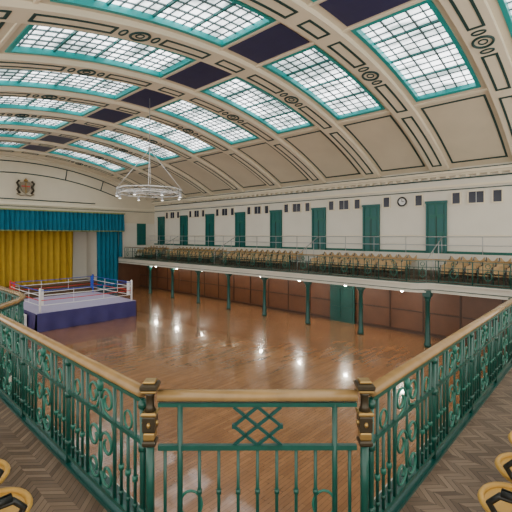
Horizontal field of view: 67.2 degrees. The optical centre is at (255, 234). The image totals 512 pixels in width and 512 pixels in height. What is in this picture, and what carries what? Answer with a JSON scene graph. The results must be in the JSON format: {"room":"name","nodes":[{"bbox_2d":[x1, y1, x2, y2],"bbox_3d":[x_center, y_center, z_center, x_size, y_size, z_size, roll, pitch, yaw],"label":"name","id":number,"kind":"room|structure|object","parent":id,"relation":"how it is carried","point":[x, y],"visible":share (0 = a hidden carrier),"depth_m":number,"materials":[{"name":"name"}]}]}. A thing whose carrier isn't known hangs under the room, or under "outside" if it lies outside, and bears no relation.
{"room":"boxing hall","nodes":[
{"label":"boxing hall","id":0,"kind":"room"},
{"bbox_2d":[0,151,153,287],"bbox_3d":[-19.643,-0.750,32.674,0.300,12.300,25.000,0,0,43],"label":"wall","id":1,"kind":"structure","parent":0,"point":[46,188],"depth_m":35.68,"materials":[{"name":"beige paint"}]},
{"bbox_2d":[16,178,34,196],"bbox_3d":[-19.389,-4.022,32.437,0.385,1.516,1.452,0,0,43],"label":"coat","id":2,"kind":"object","parent":1,"relation":"attached to","point":[25,186],"visible":1,"depth_m":32.38,"materials":[{"name":"stone"}]},
{"bbox_2d":[0,208,124,214],"bbox_3d":[-19.221,-2.100,32.350,0.740,0.100,17.300,0,0,43],"label":"board","id":3,"kind":"object","parent":1,"relation":"attached to","point":[0,208],"visible":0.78,"depth_m":33.69,"materials":[{"name":"beige wood"}]},
{"bbox_2d":[0,209,124,231],"bbox_3d":[-19.025,-1.185,32.192,0.361,1.730,17.203,0,0,43],"label":"valance","id":4,"kind":"object","parent":3,"relation":"hanging from","point":[10,220],"visible":1,"depth_m":33.97,"materials":[{"name":"blue fabric"}]},
{"bbox_2d":[118,232,122,256],"bbox_3d":[-13.557,0.750,38.535,0.455,2.900,0.109,0,0,-40],"label":"drape","id":5,"kind":"object","parent":4,"relation":"hanging from","point":[120,252],"visible":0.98,"depth_m":38.55,"materials":[{"name":"blue fabric"}]},
{"bbox_2d":[0,154,153,212],"bbox_3d":[-19.512,-4.505,32.552,0.180,4.250,25.000,0,0,43],"label":"trim","id":6,"kind":"structure","parent":1,"relation":"attached to","point":[1,202],"depth_m":34.76,"materials":[{"name":"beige paint"}]},
{"bbox_2d":[137,223,145,244],"bbox_3d":[-12.050,-0.075,40.498,0.125,2.250,1.000,0,0,43],"label":"door","id":7,"kind":"structure","parent":1,"relation":"in","point":[141,228],"depth_m":40.46,"materials":[{"name":"green paint"}]},
{"bbox_2d":[73,231,96,279],"bbox_3d":[-20.667,1.700,33.629,2.500,7.400,17.000,0,0,43],"label":"wall","id":8,"kind":"structure","parent":0,"point":[84,243],"depth_m":38.37,"materials":[{"name":"paint"}]},
{"bbox_2d":[0,258,511,511],"bbox_3d":[-6.686,2.515,20.550,35.190,0.490,17.940,0,0,43],"label":"balcony","id":9,"kind":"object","parent":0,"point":[397,285],"depth_m":16.49,"materials":[{"name":"paint"}]},
{"bbox_2d":[0,0,511,200],"bbox_3d":[-4.762,-5.421,18.867,40.700,3.557,25.390,0,0,43],"label":"ceiling","id":10,"kind":"structure","parent":0,"point":[467,129],"depth_m":20.20,"materials":[{"name":"beige paint"}]},
{"bbox_2d":[0,142,25,147],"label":"window","id":11,"kind":"structure","parent":10,"relation":"attached to","point":[2,144],"depth_m":29.64,"materials":[{"name":"clear glass"}]},
{"bbox_2d":[0,131,45,139],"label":"window","id":12,"kind":"structure","parent":10,"relation":"attached to","point":[13,134],"depth_m":26.55,"materials":[{"name":"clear glass"}]},
{"bbox_2d":[0,116,69,129],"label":"window","id":13,"kind":"structure","parent":10,"relation":"attached to","point":[22,121],"depth_m":23.43,"materials":[{"name":"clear glass"}]},
{"bbox_2d":[0,97,100,116],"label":"window","id":14,"kind":"structure","parent":10,"relation":"attached to","point":[71,108],"depth_m":20.22,"materials":[{"name":"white glass"}]},
{"bbox_2d":[0,68,140,99],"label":"window","id":15,"kind":"structure","parent":10,"relation":"attached to","point":[88,85],"depth_m":16.95,"materials":[{"name":"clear glass"}]},
{"bbox_2d":[48,149,125,171],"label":"window","id":16,"kind":"structure","parent":10,"relation":"attached to","point":[107,165],"depth_m":33.91,"materials":[{"name":"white glass"}]},
{"bbox_2d":[5,24,195,77],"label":"window","id":17,"kind":"structure","parent":10,"relation":"attached to","point":[34,39],"depth_m":13.76,"materials":[{"name":"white glass"}]},
{"bbox_2d":[68,140,151,166],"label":"window","id":18,"kind":"structure","parent":10,"relation":"attached to","point":[107,151],"depth_m":31.09,"materials":[{"name":"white glass"}]},
{"bbox_2d":[90,130,179,160],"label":"window","id":19,"kind":"structure","parent":10,"relation":"attached to","point":[162,154],"depth_m":28.21,"materials":[{"name":"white glass"}]},
{"bbox_2d":[115,98,181,200],"bbox_3d":[-5.345,-4.380,19.341,3.301,5.040,3.301,0,0,43],"label":"chandelier","id":20,"kind":"object","parent":10,"relation":"hanging from","point":[133,190],"visible":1,"depth_m":19.26,"materials":[{"name":"white paint"}]},
{"bbox_2d":[50,0,275,46],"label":"window","id":21,"kind":"structure","parent":10,"relation":"attached to","point":[221,23],"depth_m":11.90,"materials":[{"name":"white glass"}]},
{"bbox_2d":[118,116,215,153],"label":"window","id":22,"kind":"structure","parent":10,"relation":"attached to","point":[181,139],"depth_m":25.46,"materials":[{"name":"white glass"}]},
{"bbox_2d":[154,99,258,144],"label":"window","id":23,"kind":"structure","parent":10,"relation":"attached to","point":[213,123],"depth_m":22.59,"materials":[{"name":"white glass"}]},
{"bbox_2d":[0,0,507,196],"bbox_3d":[-4.655,-5.397,18.835,40.500,3.004,24.000,0,0,43],"label":"ceiling panels","id":24,"kind":"object","parent":10,"relation":"attached to","point":[278,39],"depth_m":16.37,"materials":[{"name":"beige paint"}]},
{"bbox_2d":[0,0,511,200],"bbox_3d":[-5.418,-5.220,19.410,36.960,3.360,25.000,0,0,43],"label":"ceiling beams","id":25,"kind":"structure","parent":10,"relation":"attached to","point":[474,20],"depth_m":16.40,"materials":[{"name":"beige paint"}]},
{"bbox_2d":[199,76,313,133],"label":"window","id":26,"kind":"structure","parent":10,"relation":"attached to","point":[237,92],"depth_m":19.73,"materials":[{"name":"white glass"}]},
{"bbox_2d":[262,45,384,119],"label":"window","id":27,"kind":"structure","parent":10,"relation":"attached to","point":[311,70],"depth_m":16.92,"materials":[{"name":"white glass"}]},
{"bbox_2d":[350,0,480,101],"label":"window","id":28,"kind":"structure","parent":10,"relation":"attached to","point":[415,42],"depth_m":14.06,"materials":[{"name":"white glass"}]},
{"bbox_2d":[497,0,511,36],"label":"window","id":29,"kind":"structure","parent":10,"relation":"attached to","point":[505,5],"depth_m":11.57,"materials":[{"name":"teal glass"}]},
{"bbox_2d":[0,257,511,511],"bbox_3d":[-5.064,2.480,18.396,40.500,0.360,26.000,0,0,43],"label":"floor","id":30,"kind":"structure","parent":0,"point":[453,485],"depth_m":3.81,"materials":[{"name":"beige wood"}]},
{"bbox_2d":[0,459,32,511],"bbox_3d":[-3.147,1.870,3.788,5.342,0.860,0.577,0,0,43],"label":"seats","id":31,"kind":"object","parent":30,"relation":"on","point":[12,499],"visible":1,"depth_m":2.68,"materials":[{"name":"yellow wood"}]},
{"bbox_2d":[0,286,145,511],"bbox_3d":[-5.006,1.720,7.518,0.767,1.160,12.485,0,0,-41],"label":"balcony railing","id":32,"kind":"object","parent":30,"relation":"on","point":[14,335],"visible":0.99,"depth_m":3.79,"materials":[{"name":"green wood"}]},
{"bbox_2d":[139,378,160,511],"bbox_3d":[-0.778,1.683,2.831,0.127,1.235,0.126,0,0,1],"label":"newel post","id":33,"kind":"object","parent":30,"relation":"on","point":[149,387],"visible":1,"depth_m":2.80,"materials":[{"name":"gold metal"}]},
{"bbox_2d":[157,389,357,511],"bbox_3d":[0.011,1.719,2.834,1.458,1.162,0.100,0,0,0],"label":"balcony railing","id":34,"kind":"object","parent":30,"relation":"on","point":[179,398],"visible":1,"depth_m":2.82,"materials":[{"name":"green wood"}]},
{"bbox_2d":[298,236,318,267],"bbox_3d":[3.430,1.189,25.232,0.049,2.221,2.434,0,0,43],"label":"handrail","id":35,"kind":"object","parent":30,"relation":"on","point":[318,236],"visible":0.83,"depth_m":25.14,"materials":[{"name":"grey metal"}]},
{"bbox_2d":[124,247,511,287],"bbox_3d":[0.183,1.727,25.716,8.186,1.146,34.902,0,0,-34],"label":"balcony railing","id":36,"kind":"object","parent":30,"relation":"on","point":[127,254],"visible":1,"depth_m":21.28,"materials":[{"name":"green metal"}]},
{"bbox_2d":[134,249,509,285],"bbox_3d":[0.053,1.870,27.553,33.545,0.860,0.555,0,0,43],"label":"seats","id":37,"kind":"object","parent":30,"relation":"on","point":[500,269],"visible":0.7,"depth_m":22.50,"materials":[{"name":"brown wood"}]},
{"bbox_2d":[135,255,508,285],"bbox_3d":[2.111,2.209,26.677,39.300,0.179,0.798,0,0,43],"label":"step","id":38,"kind":"structure","parent":30,"relation":"on","point":[336,270],"depth_m":22.04,"materials":[{"name":"wood"}]},
{"bbox_2d":[143,247,511,280],"bbox_3d":[0.599,1.690,28.139,33.545,0.860,0.555,0,0,43],"label":"seats","id":39,"kind":"object","parent":38,"relation":"on","point":[477,265],"visible":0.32,"depth_m":23.55,"materials":[{"name":"brown wood"}]},
{"bbox_2d":[144,253,508,279],"bbox_3d":[2.605,2.110,27.207,39.300,0.379,0.648,0,0,43],"label":"step","id":40,"kind":"structure","parent":30,"relation":"on","point":[413,271],"depth_m":22.68,"materials":[{"name":"wood"}]},
{"bbox_2d":[150,246,510,274],"bbox_3d":[1.124,1.490,28.702,33.545,0.860,0.555,0,0,43],"label":"seats","id":41,"kind":"object","parent":40,"relation":"on","point":[330,253],"visible":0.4,"depth_m":24.55,"materials":[{"name":"brown wood"}]},
{"bbox_2d":[147,244,511,273],"bbox_3d":[3.151,1.649,27.792,39.300,1.299,1.009,0,0,43],"label":"step","id":42,"kind":"structure","parent":30,"relation":"on","point":[414,265],"depth_m":23.08,"materials":[{"name":"wood"}]},
{"bbox_2d":[155,236,511,254],"bbox_3d":[2.962,0.570,27.430,38.919,0.981,0.042,0,0,43],"label":"handrail","id":43,"kind":"object","parent":42,"relation":"on","point":[223,241],"visible":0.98,"depth_m":24.52,"materials":[{"name":"grey metal"}]},
{"bbox_2d":[354,378,375,511],"bbox_3d":[0.799,1.683,2.837,0.127,1.235,0.126,0,0,1],"label":"newel post","id":44,"kind":"object","parent":30,"relation":"on","point":[364,386],"visible":1,"depth_m":2.81,"materials":[{"name":"gold metal"}]},
{"bbox_2d":[426,237,441,281],"bbox_3d":[9.207,1.189,19.845,0.049,2.221,2.434,0,0,43],"label":"handrail","id":45,"kind":"object","parent":30,"relation":"on","point":[441,237],"visible":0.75,"depth_m":19.67,"materials":[{"name":"grey metal"}]},
{"bbox_2d":[369,298,511,511],"bbox_3d":[3.691,1.720,5.938,0.100,1.160,8.345,0,0,43],"label":"balcony railing","id":46,"kind":"object","parent":30,"relation":"on","point":[471,387],"visible":0.99,"depth_m":3.90,"materials":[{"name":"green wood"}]},
{"bbox_2d":[477,431,511,511],"bbox_3d":[3.444,1.870,4.329,0.577,0.861,6.402,0,0,43],"label":"seats","id":47,"kind":"object","parent":30,"relation":"on","point":[493,496],"visible":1,"depth_m":2.77,"materials":[{"name":"beige wood"}]},
{"bbox_2d":[28,286,506,511],"bbox_3d":[-6.235,5.500,19.487,43.700,0.200,26.000,0,0,43],"label":"floor","id":48,"kind":"structure","parent":0,"point":[181,342],"depth_m":14.49,"materials":[{"name":"brown wood"}]},
{"bbox_2d":[24,314,26,325],"bbox_3d":[-13.750,4.960,21.765,1.000,0.880,1.120,0,0,43],"label":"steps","id":49,"kind":"structure","parent":48,"relation":"on","point":[25,315],"depth_m":21.79,"materials":[{"name":"white"}]},
{"bbox_2d":[1,279,97,299],"bbox_3d":[-20.562,4.870,32.642,3.500,1.060,13.800,0,0,43],"label":"stage platform","id":50,"kind":"object","parent":48,"relation":"on","point":[76,284],"visible":0.44,"depth_m":33.76,"materials":[{"name":"brown wood"}]},
{"bbox_2d":[0,231,72,286],"bbox_3d":[-20.919,1.390,32.702,0.412,5.980,10.540,0,0,43],"label":"stage curtain","id":51,"kind":"object","parent":50,"relation":"on","point":[32,256],"visible":0.71,"depth_m":34.27,"materials":[{"name":"yellow fabric"}]},
{"bbox_2d":[9,274,136,331],"bbox_3d":[-12.320,4.200,25.572,6.400,2.400,6.300,0,0,43],"label":"ring","id":52,"kind":"object","parent":48,"relation":"on","point":[47,313],"visible":0.8,"depth_m":23.86,"materials":[{"name":"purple fabric"}]},
{"bbox_2d":[97,232,117,290],"bbox_3d":[-14.463,2.340,37.571,0.293,6.080,2.252,0,0,43],"label":"drape","id":53,"kind":"object","parent":48,"relation":"on","point":[107,242],"visible":0.92,"depth_m":37.55,"materials":[{"name":"blue fabric"}]},
{"bbox_2d":[147,266,152,293],"bbox_3d":[-9.734,4.030,35.398,0.400,2.739,0.400,0,0,43],"label":"column","id":54,"kind":"structure","parent":48,"relation":"on","point":[149,267],"depth_m":35.29,"materials":[{"name":"green metal"}]},
{"bbox_2d":[169,268,174,297],"bbox_3d":[-7.159,4.030,32.997,0.400,2.739,0.400,0,0,43],"label":"column","id":55,"kind":"structure","parent":48,"relation":"on","point":[171,269],"depth_m":32.91,"materials":[{"name":"green metal"}]},
{"bbox_2d":[195,270,201,302],"bbox_3d":[-4.585,4.030,30.597,0.400,2.739,0.400,0,0,43],"label":"column","id":56,"kind":"structure","parent":48,"relation":"on","point":[197,272],"depth_m":30.50,"materials":[{"name":"green metal"}]},
{"bbox_2d":[225,273,231,308],"bbox_3d":[-2.011,4.030,28.196,0.400,2.739,0.400,0,0,43],"label":"column","id":57,"kind":"structure","parent":48,"relation":"on","point":[227,275],"depth_m":28.10,"materials":[{"name":"green metal"}]},
{"bbox_2d":[261,277,267,315],"bbox_3d":[0.564,4.030,25.795,0.400,2.739,0.400,0,0,43],"label":"column","id":58,"kind":"structure","parent":48,"relation":"on","point":[264,279],"depth_m":25.70,"materials":[{"name":"green metal"}]},
{"bbox_2d":[303,281,311,323],"bbox_3d":[3.138,4.030,23.395,0.400,2.739,0.400,0,0,43],"label":"column","id":59,"kind":"structure","parent":48,"relation":"on","point":[307,284],"depth_m":23.29,"materials":[{"name":"green metal"}]},
{"bbox_2d":[356,287,364,334],"bbox_3d":[5.713,4.030,20.994,0.400,2.739,0.400,0,0,43],"label":"column","id":60,"kind":"structure","parent":48,"relation":"on","point":[360,289],"depth_m":20.89,"materials":[{"name":"green metal"}]},
{"bbox_2d":[422,290,432,347],"bbox_3d":[8.287,4.030,18.593,0.400,2.739,0.400,0,0,43],"label":"column","id":61,"kind":"structure","parent":48,"relation":"on","point":[428,294],"depth_m":18.50,"materials":[{"name":"green metal"}]},
{"bbox_2d":[140,265,510,349],"bbox_3d":[2.540,4.030,26.837,40.890,2.740,0.280,0,0,43],"label":"wall","id":62,"kind":"structure","parent":0,"point":[393,310],"depth_m":24.87,"materials":[{"name":"brown wood"}]},
{"bbox_2d":[330,284,354,323],"bbox_3d":[5.357,4.249,23.927,1.700,2.298,0.125,0,0,43],"label":"door","id":63,"kind":"structure","parent":62,"relation":"in","point":[342,298],"depth_m":23.88,"materials":[{"name":"green wood"}]},
{"bbox_2d":[154,162,511,252],"bbox_3d":[3.794,-0.545,28.116,40.800,6.410,0.300,0,0,43],"label":"wall","id":64,"kind":"structure","parent":0,"point":[487,218],"depth_m":24.16,"materials":[{"name":"paint"}]},
{"bbox_2d":[157,217,164,244],"bbox_3d":[-10.011,-0.440,40.657,1.200,2.980,0.175,0,0,43],"label":"door","id":65,"kind":"structure","parent":64,"relation":"in","point":[161,220],"depth_m":40.55,"materials":[{"name":"green paint"}]},
{"bbox_2d":[170,212,174,218],"bbox_3d":[-8.533,-2.020,39.347,0.840,0.720,0.075,0,0,43],"label":"window","id":66,"kind":"structure","parent":64,"relation":"in","point":[172,214],"depth_m":39.32,"materials":[{"name":"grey glass"}]},
{"bbox_2d":[179,215,187,245],"bbox_3d":[-7.122,-0.440,37.964,1.200,2.980,0.175,0,0,43],"label":"door","id":67,"kind":"structure","parent":64,"relation":"in","point":[183,218],"depth_m":37.87,"materials":[{"name":"green paint"}]},
{"bbox_2d":[188,210,191,217],"bbox_3d":[-6.360,-2.020,37.322,0.500,0.720,0.075,0,0,43],"label":"window","id":68,"kind":"structure","parent":64,"relation":"in","point":[189,211],"depth_m":37.33,"materials":[{"name":"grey glass"}]},
{"bbox_2d":[194,210,199,217],"bbox_3d":[-5.644,-2.020,36.653,0.840,0.720,0.075,0,0,43],"label":"window","id":69,"kind":"structure","parent":64,"relation":"in","point":[196,212],"depth_m":36.62,"materials":[{"name":"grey glass"}]},
{"bbox_2d":[201,209,204,216],"bbox_3d":[-4.927,-2.020,35.985,0.500,0.720,0.075,0,0,43],"label":"window","id":70,"kind":"structure","parent":64,"relation":"in","point":[203,210],"depth_m":35.98,"materials":[{"name":"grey glass"}]},
{"bbox_2d":[205,214,213,245],"bbox_3d":[-4.233,-0.440,35.270,1.200,2.980,0.175,0,0,43],"label":"door","id":71,"kind":"structure","parent":64,"relation":"in","point":[209,218],"depth_m":35.24,"materials":[{"name":"green paint"}]},
{"bbox_2d":[215,208,219,216],"bbox_3d":[-3.472,-2.020,34.628,0.500,0.720,0.075,0,0,43],"label":"window","id":72,"kind":"structure","parent":64,"relation":"in","point":[217,211],"depth_m":34.64,"materials":[{"name":"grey glass"}]},
{"bbox_2d":[221,208,227,215],"bbox_3d":[-2.755,-2.020,33.959,0.840,0.720,0.075,0,0,43],"label":"window","id":73,"kind":"structure","parent":64,"relation":"in","point":[224,211],"depth_m":34.00,"materials":[{"name":"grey glass"}]},
{"bbox_2d":[230,207,234,215],"bbox_3d":[-2.038,-2.020,33.291,0.500,0.720,0.075,0,0,43],"label":"window","id":74,"kind":"structure","parent":64,"relation":"in","point":[232,209],"depth_m":33.30,"materials":[{"name":"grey glass"}]},
{"bbox_2d":[234,212,244,246],"bbox_3d":[-1.345,-0.440,32.576,1.200,2.980,0.175,0,0,43],"label":"door","id":75,"kind":"structure","parent":64,"relation":"in","point":[239,216],"depth_m":32.50,"materials":[{"name":"green paint"}]},
{"bbox_2d":[247,206,250,214],"bbox_3d":[-0.583,-2.020,31.934,0.500,0.720,0.075,0,0,43],"label":"window","id":76,"kind":"structure","parent":64,"relation":"in","point":[248,207],"depth_m":31.91,"materials":[{"name":"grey glass"}]},
{"bbox_2d":[254,205,261,214],"bbox_3d":[0.134,-2.020,31.265,0.840,0.720,0.075,0,0,43],"label":"window","id":77,"kind":"structure","parent":64,"relation":"in","point":[257,209],"depth_m":31.22,"materials":[{"name":"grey glass"}]},
{"bbox_2d":[264,205,268,213],"bbox_3d":[0.851,-2.020,30.597,0.500,0.720,0.075,0,0,43],"label":"window","id":78,"kind":"structure","parent":64,"relation":"in","point":[266,207],"depth_m":30.63,"materials":[{"name":"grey glass"}]},
{"bbox_2d":[269,210,281,248],"bbox_3d":[1.544,-0.440,29.882,1.200,2.980,0.175,0,0,43],"label":"door","id":79,"kind":"structure","parent":64,"relation":"in","point":[275,215],"depth_m":29.83,"materials":[{"name":"green paint"}]},
{"bbox_2d":[283,203,288,212],"bbox_3d":[2.306,-2.020,29.240,0.500,0.720,0.075,0,0,43],"label":"window","id":80,"kind":"structure","parent":64,"relation":"in","point":[285,206],"depth_m":29.25,"materials":[{"name":"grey glass"}]},
{"bbox_2d":[292,203,301,212],"bbox_3d":[3.023,-2.020,28.572,0.840,0.720,0.075,0,0,43],"label":"window","id":81,"kind":"structure","parent":64,"relation":"in","point":[296,207],"depth_m":28.54,"materials":[{"name":"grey glass"}]},
{"bbox_2d":[304,202,310,211],"bbox_3d":[3.740,-2.020,27.903,0.500,0.720,0.075,0,0,43],"label":"window","id":82,"kind":"structure","parent":64,"relation":"in","point":[307,205],"depth_m":27.93,"materials":[{"name":"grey glass"}]},
{"bbox_2d":[311,207,325,249],"bbox_3d":[4.433,-0.440,27.188,1.200,2.980,0.175,0,0,43],"label":"door","id":83,"kind":"structure","parent":64,"relation":"in","point":[318,214],"depth_m":27.10,"materials":[{"name":"green paint"}]},
{"bbox_2d":[328,200,334,210],"bbox_3d":[5.195,-2.020,26.546,0.500,0.720,0.075,0,0,43],"label":"window","id":84,"kind":"structure","parent":64,"relation":"in","point":[331,204],"depth_m":26.55,"materials":[{"name":"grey glass"}]},
{"bbox_2d":[152,163,511,211],"bbox_3d":[3.695,-3.015,27.702,40.380,1.070,0.440,0,0,43],"label":"trim","id":85,"kind":"structure","parent":64,"relation":"attached to","point":[501,168],"depth_m":24.80,"materials":[{"name":"beige paint"}]},
{"bbox_2d":[154,235,511,255],"bbox_3d":[3.783,0.525,27.884,40.500,1.050,0.045,0,0,43],"label":"baseboard","id":86,"kind":"structure","parent":64,"relation":"attached to","point":[343,249],"depth_m":24.12,"materials":[{"name":"green paint"}]},
{"bbox_2d":[338,199,349,210],"bbox_3d":[5.912,-2.020,25.878,0.840,0.720,0.075,0,0,43],"label":"window","id":87,"kind":"structure","parent":64,"relation":"in","point":[344,204],"depth_m":25.86,"materials":[{"name":"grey glass"}]},
{"bbox_2d":[353,198,360,209],"bbox_3d":[6.628,-2.020,25.209,0.500,0.720,0.075,0,0,43],"label":"window","id":88,"kind":"structure","parent":64,"relation":"in","point":[356,202],"depth_m":25.21,"materials":[{"name":"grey glass"}]},
{"bbox_2d":[362,204,379,251],"bbox_3d":[7.322,-0.440,24.494,1.200,2.980,0.175,0,0,43],"label":"door","id":89,"kind":"structure","parent":64,"relation":"in","point":[370,214],"depth_m":24.46,"materials":[{"name":"green paint"}]},
{"bbox_2d":[382,196,390,207],"bbox_3d":[8.084,-2.020,23.852,0.500,0.720,0.075,0,0,43],"label":"window","id":90,"kind":"structure","parent":64,"relation":"in","point":[386,201],"depth_m":23.86,"materials":[{"name":"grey glass"}]},
{"bbox_2d":[397,197,406,206],"bbox_3d":[8.786,-2.002,23.163,0.593,0.589,0.125,0,0,43],"label":"wall clock","id":91,"kind":"object","parent":64,"relation":"attached to","point":[401,201],"visible":1,"depth_m":23.13,"materials":[{"name":"white paint"}]},
{"bbox_2d":[414,194,422,206],"bbox_3d":[9.517,-2.020,22.515,0.500,0.720,0.075,0,0,43],"label":"window","id":92,"kind":"structure","parent":64,"relation":"in","point":[418,198],"depth_m":22.54,"materials":[{"name":"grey glass"}]},
{"bbox_2d":[425,200,447,253],"bbox_3d":[10.211,-0.440,21.800,1.200,2.980,0.175,0,0,43],"label":"door","id":93,"kind":"structure","parent":64,"relation":"in","point":[436,211],"depth_m":21.79,"materials":[{"name":"green paint"}]},
{"bbox_2d":[451,191,460,204],"bbox_3d":[10.991,-2.020,21.141,0.500,0.720,0.075,0,0,43],"label":"window","id":94,"kind":"structure","parent":64,"relation":"in","point":[455,196],"depth_m":21.14,"materials":[{"name":"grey glass"}]},
{"bbox_2d":[467,190,484,203],"bbox_3d":[11.708,-2.020,20.473,0.840,0.720,0.075,0,0,43],"label":"window","id":95,"kind":"structure","parent":64,"relation":"in","point":[474,196],"depth_m":20.47,"materials":[{"name":"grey glass"}]},
{"bbox_2d":[492,188,502,202],"bbox_3d":[12.424,-2.020,19.805,0.500,0.720,0.075,0,0,43],"label":"window","id":96,"kind":"structure","parent":64,"relation":"in","point":[497,194],"depth_m":19.82,"materials":[{"name":"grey glass"}]}
]}

